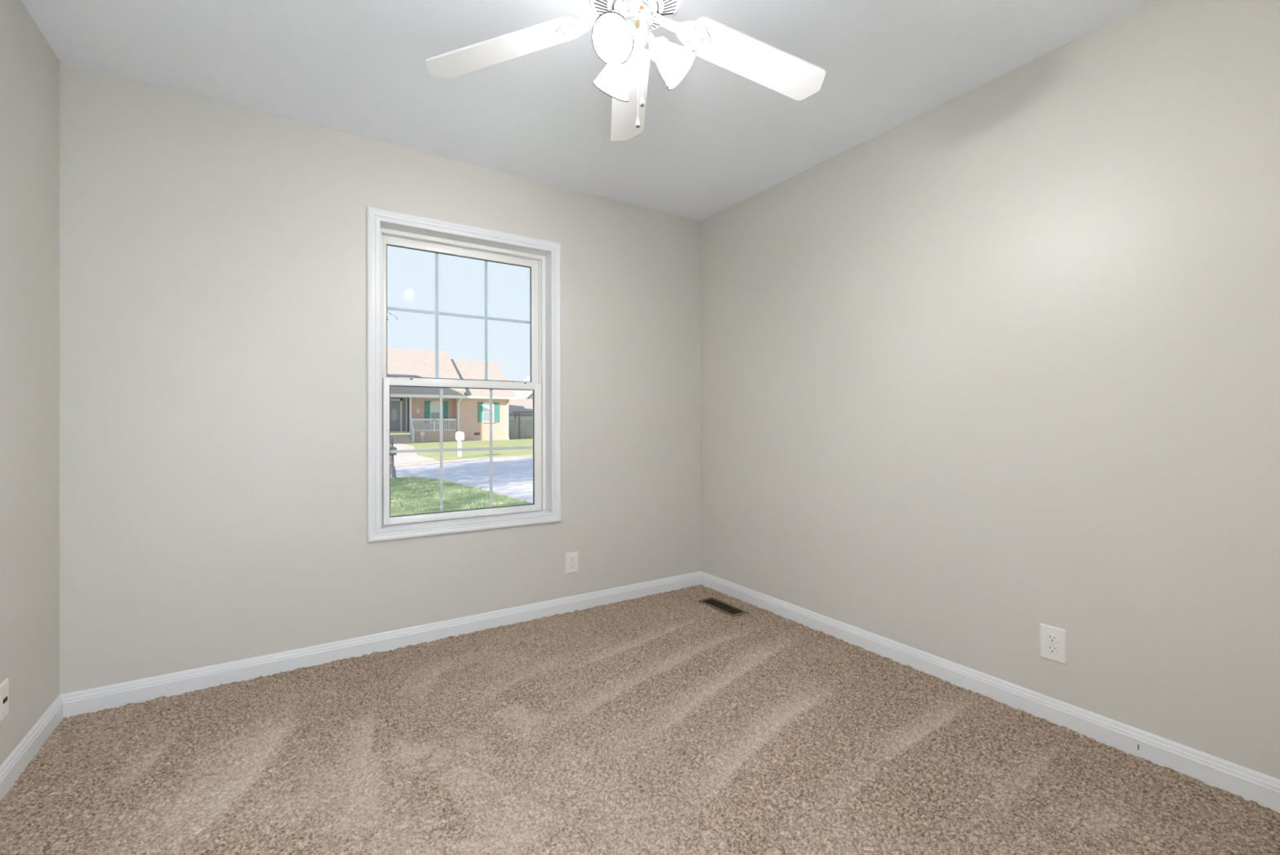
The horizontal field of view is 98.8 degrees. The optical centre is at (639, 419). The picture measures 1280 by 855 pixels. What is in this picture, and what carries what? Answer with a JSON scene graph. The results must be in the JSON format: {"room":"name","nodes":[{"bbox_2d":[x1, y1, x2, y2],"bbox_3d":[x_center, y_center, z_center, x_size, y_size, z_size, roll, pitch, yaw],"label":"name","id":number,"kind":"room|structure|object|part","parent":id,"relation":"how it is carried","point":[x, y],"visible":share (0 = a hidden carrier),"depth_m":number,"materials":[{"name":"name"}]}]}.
{"room":"empty bedroom","nodes":[
{"label":"empty bedroom","id":0,"kind":"room"},
{"bbox_2d":[0,0,59,765],"bbox_3d":[-1.344,-0.022,0.664,0.120,2.640,3.200,0,0,-33],"label":"wall","id":1,"kind":"structure","parent":0,"point":[29,68],"depth_m":1.80,"materials":[{"name":"grey paint"}]},
{"bbox_2d":[0,678,8,721],"bbox_3d":[-1.886,0.834,1.623,0.007,0.108,0.082,0,0,-33],"label":"wall jack","id":2,"kind":"object","parent":1,"relation":"attached to","point":[4,686],"visible":1,"depth_m":1.63,"materials":[{"name":"white plastic"}]},
{"bbox_2d":[0,694,63,801],"bbox_3d":[-1.285,1.062,0.698,0.014,0.089,3.200,0,0,-33],"label":"baseboard","id":3,"kind":"structure","parent":1,"relation":"attached to","point":[15,763],"depth_m":1.77,"materials":[{"name":"white paint"}]},
{"bbox_2d":[59,61,701,694],"bbox_3d":[-0.917,-0.018,2.933,3.297,2.640,0.150,0,0,-33],"label":"wall","id":4,"kind":"structure","parent":0,"point":[213,510],"depth_m":2.40,"materials":[{"name":"grey paint"}]},
{"bbox_2d":[60,571,700,717],"bbox_3d":[-0.870,1.066,2.861,3.057,0.089,0.014,0,0,-33],"label":"baseboard","id":5,"kind":"structure","parent":4,"relation":"attached to","point":[95,700],"depth_m":2.52,"materials":[{"name":"white paint"}]},
{"bbox_2d":[366,205,561,542],"bbox_3d":[-0.914,-0.214,2.930,0.998,1.590,0.178,0,0,-33],"label":"window","id":6,"kind":"structure","parent":4,"relation":"in","point":[384,228],"depth_m":2.90,"materials":[{"name":"white paint"}]},
{"bbox_2d":[386,253,529,379],"bbox_3d":[-0.962,-0.551,2.982,0.770,0.669,0.005,0,0,-33],"label":"grille","id":7,"kind":"object","parent":6,"relation":"attached to","point":[471,255],"depth_m":2.98,"materials":[{"name":"white"}]},
{"bbox_3d":[-0.948,-0.554,2.982,0.835,0.748,0.028,0,0,-33],"label":"sash","id":8,"kind":"part","parent":6,"relation":"part of","materials":[{"name":"white plastic"}]},
{"bbox_2d":[390,387,533,511],"bbox_3d":[-0.935,0.157,2.951,0.764,0.658,0.005,0,0,-33],"label":"grille","id":9,"kind":"object","parent":6,"relation":"attached to","point":[491,508],"depth_m":3.00,"materials":[{"name":"grey"}]},
{"bbox_3d":[-0.926,0.157,2.950,0.835,0.732,0.034,0,0,-33],"label":"sash","id":10,"kind":"part","parent":6,"relation":"part of","materials":[{"name":"white plastic"}]},
{"bbox_3d":[-0.897,0.534,2.904,0.889,0.017,0.089,0,0,-33],"label":"sill","id":11,"kind":"part","parent":6,"relation":"part of","materials":[{"name":"white paint"}]},
{"bbox_2d":[565,551,578,573],"bbox_3d":[-0.392,0.828,3.174,0.082,0.121,0.008,0,0,-33],"label":"wall outlet","id":12,"kind":"object","parent":4,"relation":"attached to","point":[572,557],"visible":1,"depth_m":3.17,"materials":[{"name":"white plastic"}]},
{"bbox_2d":[569,563,575,568],"bbox_3d":[-0.391,0.848,3.173,0.034,0.028,0.003,0,0,-33],"label":"receptacle","id":13,"kind":"object","parent":12,"relation":"attached to","point":[572,566],"depth_m":3.17,"materials":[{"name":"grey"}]},
{"bbox_2d":[569,556,575,562],"bbox_3d":[-0.391,0.809,3.173,0.037,0.029,0.001,0,0,-33],"label":"receptacle","id":14,"kind":"object","parent":12,"relation":"attached to","point":[572,559],"depth_m":3.17,"materials":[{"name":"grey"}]},
{"bbox_2d":[21,0,1155,221],"bbox_3d":[-0.020,-1.443,1.541,3.297,0.200,3.470,0,0,-33],"label":"ceiling","id":15,"kind":"structure","parent":0,"point":[712,142],"depth_m":2.10,"materials":[{"name":"white paint"}]},
{"bbox_2d":[425,0,825,140],"bbox_3d":[0.026,-1.067,1.514,1.191,0.548,1.190,0,0,-33],"label":"ceiling fan","id":16,"kind":"object","parent":15,"relation":"hanging from","point":[620,32],"visible":1,"depth_m":1.59,"materials":[{"name":"white metal"}]},
{"bbox_3d":[-0.402,-1.080,1.601,0.467,0.106,0.132,0,0,9],"label":"blade","id":17,"kind":"part","parent":16,"relation":"part of","materials":[{"name":"white"}]},
{"bbox_3d":[-0.073,-0.999,1.614,0.113,0.124,0.124,0,0,-33],"label":"lamp shade","id":18,"kind":"part","parent":16,"relation":"part of","materials":[{"name":"white glass"}]},
{"bbox_3d":[-0.058,-1.000,1.426,0.123,0.124,0.112,0,0,-33],"label":"lamp shade","id":19,"kind":"part","parent":16,"relation":"part of","materials":[{"name":"white glass"}]},
{"bbox_3d":[-0.051,-1.017,1.446,0.061,0.062,0.053,0,0,-33],"label":"light bulb","id":20,"kind":"part","parent":16,"relation":"part of","materials":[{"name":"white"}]},
{"bbox_3d":[-0.041,-1.121,1.929,0.129,0.072,0.473,0,0,-3],"label":"blade","id":21,"kind":"part","parent":16,"relation":"part of","materials":[{"name":"white"}]},
{"bbox_3d":[-0.006,-0.943,1.487,0.003,0.245,0.003,0,0,-33],"label":"pull chain","id":22,"kind":"part","parent":16,"relation":"part of","materials":[{"name":"white metal"}]},
{"bbox_3d":[0.006,-0.995,1.484,0.003,0.236,0.003,0,0,-33],"label":"pull chain","id":23,"kind":"part","parent":16,"relation":"part of","materials":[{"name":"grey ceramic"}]},
{"bbox_3d":[0.100,-1.000,1.531,0.124,0.124,0.111,0,0,-33],"label":"lamp shade","id":24,"kind":"part","parent":16,"relation":"part of","materials":[{"name":"white glass"}]},
{"bbox_3d":[0.359,-1.093,1.671,0.469,0.085,0.133,0,0,-22],"label":"blade","id":25,"kind":"part","parent":16,"relation":"part of","materials":[{"name":"white"}]},
{"bbox_2d":[0,583,1279,854],"bbox_3d":[-0.007,1.101,1.522,3.057,0.018,3.200,0,0,-33],"label":"floor","id":26,"kind":"structure","parent":0,"point":[671,722],"depth_m":1.75,"materials":[{"name":"beige carpet"}]},
{"bbox_2d":[697,596,750,617],"bbox_3d":[0.487,1.108,3.246,0.120,0.012,0.334,0,0,-33],"label":"floor vent","id":27,"kind":"object","parent":26,"relation":"in","point":[724,607],"visible":1,"depth_m":3.23,"materials":[{"name":"brown metal"}]},
{"bbox_2d":[699,0,1279,779],"bbox_3d":[1.326,-0.024,2.386,0.120,2.640,3.200,0,0,-33],"label":"wall","id":28,"kind":"structure","parent":0,"point":[1002,362],"depth_m":2.01,"materials":[{"name":"grey paint"}]},
{"bbox_2d":[700,570,1279,813],"bbox_3d":[1.272,1.060,2.348,0.014,0.089,3.200,0,0,-33],"label":"baseboard","id":29,"kind":"structure","parent":28,"relation":"attached to","point":[1248,784],"depth_m":2.00,"materials":[{"name":"white paint"}]},
{"bbox_2d":[1040,622,1066,664],"bbox_3d":[1.502,0.816,1.996,0.008,0.124,0.082,0,0,-33],"label":"wall outlet","id":30,"kind":"object","parent":28,"relation":"attached to","point":[1053,640],"visible":1,"depth_m":1.99,"materials":[{"name":"white plastic"}]},
{"bbox_2d":[1046,644,1058,653],"bbox_3d":[1.501,0.835,1.994,0.001,0.029,0.037,0,0,-33],"label":"receptacle","id":31,"kind":"object","parent":30,"relation":"attached to","point":[1051,648],"depth_m":1.99,"materials":[{"name":"grey plastic"}]},
{"bbox_2d":[1046,633,1058,643],"bbox_3d":[1.501,0.796,1.995,0.001,0.029,0.037,0,0,-33],"label":"receptacle","id":32,"kind":"object","parent":30,"relation":"attached to","point":[1051,637],"depth_m":1.99,"materials":[{"name":"grey plastic"}]},
{"label":"outside","id":33,"kind":"structure","parent":0,"visible":0},
{"bbox_2d":[390,432,533,461],"bbox_3d":[-39.703,1.927,60.225,120.000,0.300,101.500,0,0,-33],"label":"lawn","id":34,"kind":"structure","parent":33,"point":[446,455],"depth_m":33.04,"materials":[{"name":"green plant"}]},
{"bbox_2d":[420,431,424,441],"bbox_3d":[-16.612,1.282,41.868,0.334,0.787,0.032,0,0,-33],"label":"sign","id":35,"kind":"object","parent":34,"relation":"on","point":[422,433],"visible":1,"depth_m":41.85,"materials":[{"name":"beige"}]},
{"bbox_2d":[386,347,517,442],"bbox_3d":[-19.780,-2.286,44.884,17.250,8.350,17.050,0,0,-33],"label":"brick house","id":36,"kind":"structure","parent":34,"relation":"on","point":[413,410],"depth_m":44.49,"materials":[{"name":"beige brick"}]},
{"bbox_3d":[-19.168,-0.387,42.784,0.460,1.000,0.030,0,0,-33],"label":"oval glass","id":37,"kind":"part","parent":36,"relation":"part of","materials":[{"name":"grey glass"}]},
{"bbox_3d":[-19.195,-0.292,42.808,0.860,2.390,0.060,0,0,-33],"label":"door","id":38,"kind":"part","parent":36,"relation":"part of","materials":[{"name":"grey"}]},
{"bbox_3d":[-19.025,-0.407,42.895,1.520,2.620,0.100,0,0,-33],"label":"door trim","id":39,"kind":"part","parent":36,"relation":"part of","materials":[{"name":"white"}]},
{"bbox_3d":[-17.627,-0.422,42.101,0.130,2.700,0.130,0,0,-33],"label":"porch post","id":40,"kind":"part","parent":36,"relation":"part of","materials":[{"name":"white"}]},
{"bbox_3d":[-17.305,0.791,41.632,0.120,1.770,1.040,0,0,-33],"label":"stair railing","id":41,"kind":"part","parent":36,"relation":"part of","materials":[{"name":"white"}]},
{"bbox_2d":[424,400,430,422],"bbox_3d":[-16.930,-0.615,43.622,0.390,1.730,0.050,0,0,-33],"label":"shutter","id":42,"kind":"object","parent":36,"relation":"hanging from","point":[427,403],"depth_m":43.61,"materials":[{"name":"teal"}]},
{"bbox_3d":[-16.156,0.422,43.041,3.380,1.010,0.100,0,0,-33],"label":"porch railing","id":43,"kind":"part","parent":36,"relation":"part of","materials":[{"name":"white"}]},
{"bbox_3d":[-16.342,-0.183,44.012,0.900,0.865,0.010,0,0,-33],"label":"pane","id":44,"kind":"part","parent":36,"relation":"part of","materials":[{"name":"grey glass"}]},
{"bbox_2d":[431,402,439,411],"bbox_3d":[-16.343,-1.038,44.012,0.900,0.845,0.010,0,0,-33],"label":"blind","id":45,"kind":"object","parent":36,"relation":"hanging from","point":[435,406],"depth_m":43.97,"materials":[{"name":"white fabric"}]},
{"bbox_2d":[443,401,448,422],"bbox_3d":[-15.754,-0.616,44.381,0.370,1.730,0.050,0,0,-33],"label":"shutter","id":46,"kind":"object","parent":36,"relation":"hanging from","point":[445,403],"depth_m":44.40,"materials":[{"name":"teal"}]},
{"bbox_2d":[477,402,482,422],"bbox_3d":[-13.104,-0.631,44.960,0.370,1.610,0.050,0,0,-33],"label":"shutter","id":47,"kind":"object","parent":36,"relation":"hanging from","point":[479,404],"depth_m":44.95,"materials":[{"name":"teal"}]},
{"bbox_3d":[-12.546,-0.229,45.331,0.850,0.805,0.010,0,0,-33],"label":"pane","id":48,"kind":"part","parent":36,"relation":"part of","materials":[{"name":"grey glass"}]},
{"bbox_2d":[483,403,493,411],"bbox_3d":[-12.547,-1.024,45.331,0.850,0.785,0.010,0,0,-33],"label":"blind","id":49,"kind":"object","parent":36,"relation":"hanging from","point":[486,406],"depth_m":45.27,"materials":[{"name":"white"}]},
{"bbox_2d":[493,402,498,422],"bbox_3d":[-11.970,-0.632,45.692,0.390,1.610,0.050,0,0,-33],"label":"shutter","id":50,"kind":"object","parent":36,"relation":"hanging from","point":[495,404],"depth_m":45.69,"materials":[{"name":"teal"}]},
{"bbox_2d":[455,431,464,457],"bbox_3d":[-7.829,1.065,23.860,0.253,1.100,0.520,0,0,-33],"label":"mailbox","id":51,"kind":"object","parent":34,"relation":"on","point":[460,436],"visible":1,"depth_m":23.78,"materials":[{"name":"white"}]},
{"bbox_2d":[508,418,533,438],"bbox_3d":[-7.189,0.800,51.045,11.388,1.750,0.110,0,0,-33],"label":"fence","id":52,"kind":"object","parent":34,"relation":"on","point":[517,428],"visible":0.2,"depth_m":48.84,"materials":[{"name":"beige wood"}]},
{"bbox_2d":[508,398,533,419],"bbox_3d":[-14.412,-0.292,58.700,6.050,4.000,5.500,0,0,-33],"label":"garage","id":53,"kind":"structure","parent":34,"relation":"on","point":[519,404],"depth_m":57.85,"materials":[{"name":"white"}]},
{"bbox_2d":[511,375,533,399],"bbox_3d":[-12.769,-2.200,71.966,10.400,7.870,10.000,0,0,-33],"label":"house","id":54,"kind":"structure","parent":34,"relation":"on","point":[519,393],"depth_m":68.35,"materials":[{"name":"white"}]},
{"bbox_2d":[512,411,533,419],"bbox_3d":[-9.735,0.470,50.945,4.300,2.420,0.100,0,0,-33],"label":"pergola","id":55,"kind":"object","parent":34,"relation":"on","point":[515,415],"visible":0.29,"depth_m":50.11,"materials":[{"name":"beige wood"}]},
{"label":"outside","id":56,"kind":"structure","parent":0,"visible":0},
{"bbox_2d":[382,475,533,521],"bbox_3d":[-16.690,1.733,1.228,34.700,0.300,14.000,0,0,-33],"label":"lawn","id":57,"kind":"structure","parent":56,"point":[400,477],"depth_m":10.74,"materials":[{"name":"green plant"}]},
{"bbox_2d":[390,436,396,478],"bbox_3d":[-6.760,1.028,14.960,0.230,1.130,0.415,0,0,-33],"label":"mailbox","id":58,"kind":"object","parent":57,"relation":"on","point":[393,472],"visible":0.84,"depth_m":14.91,"materials":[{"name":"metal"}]},
{"bbox_3d":[-6.763,1.263,14.966,0.230,0.660,0.230,0,0,-33],"label":"post","id":59,"kind":"part","parent":58,"relation":"part of","materials":[{"name":"silver metal"}]},
{"bbox_3d":[-6.652,0.829,14.794,0.168,0.196,0.017,0,0,-33],"label":"door","id":60,"kind":"part","parent":58,"relation":"part of","materials":[{"name":"silver metal"}]},
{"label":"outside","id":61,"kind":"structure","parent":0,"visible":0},
{"bbox_2d":[382,456,533,502],"bbox_3d":[-7.362,1.763,10.103,120.000,0.300,25.200,0,0,-33],"label":"road","id":62,"kind":"structure","parent":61,"point":[513,477],"depth_m":16.60,"materials":[{"name":"grey asphalt"}]},
{"bbox_2d":[382,454,533,467],"bbox_3d":[-12.274,1.715,17.669,120.219,0.200,2.916,0,0,-37],"label":"curb","id":63,"kind":"object","parent":62,"relation":"on","point":[426,463],"visible":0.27,"depth_m":21.39,"materials":[{"name":"concrete"}]},
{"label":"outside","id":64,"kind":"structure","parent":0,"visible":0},
{"bbox_2d":[382,441,437,465],"bbox_3d":[-14.409,1.740,29.633,6.875,0.200,24.816,0,0,-29],"label":"driveway","id":65,"kind":"structure","parent":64,"point":[403,457],"depth_m":23.88,"materials":[{"name":"concrete"}]}
]}

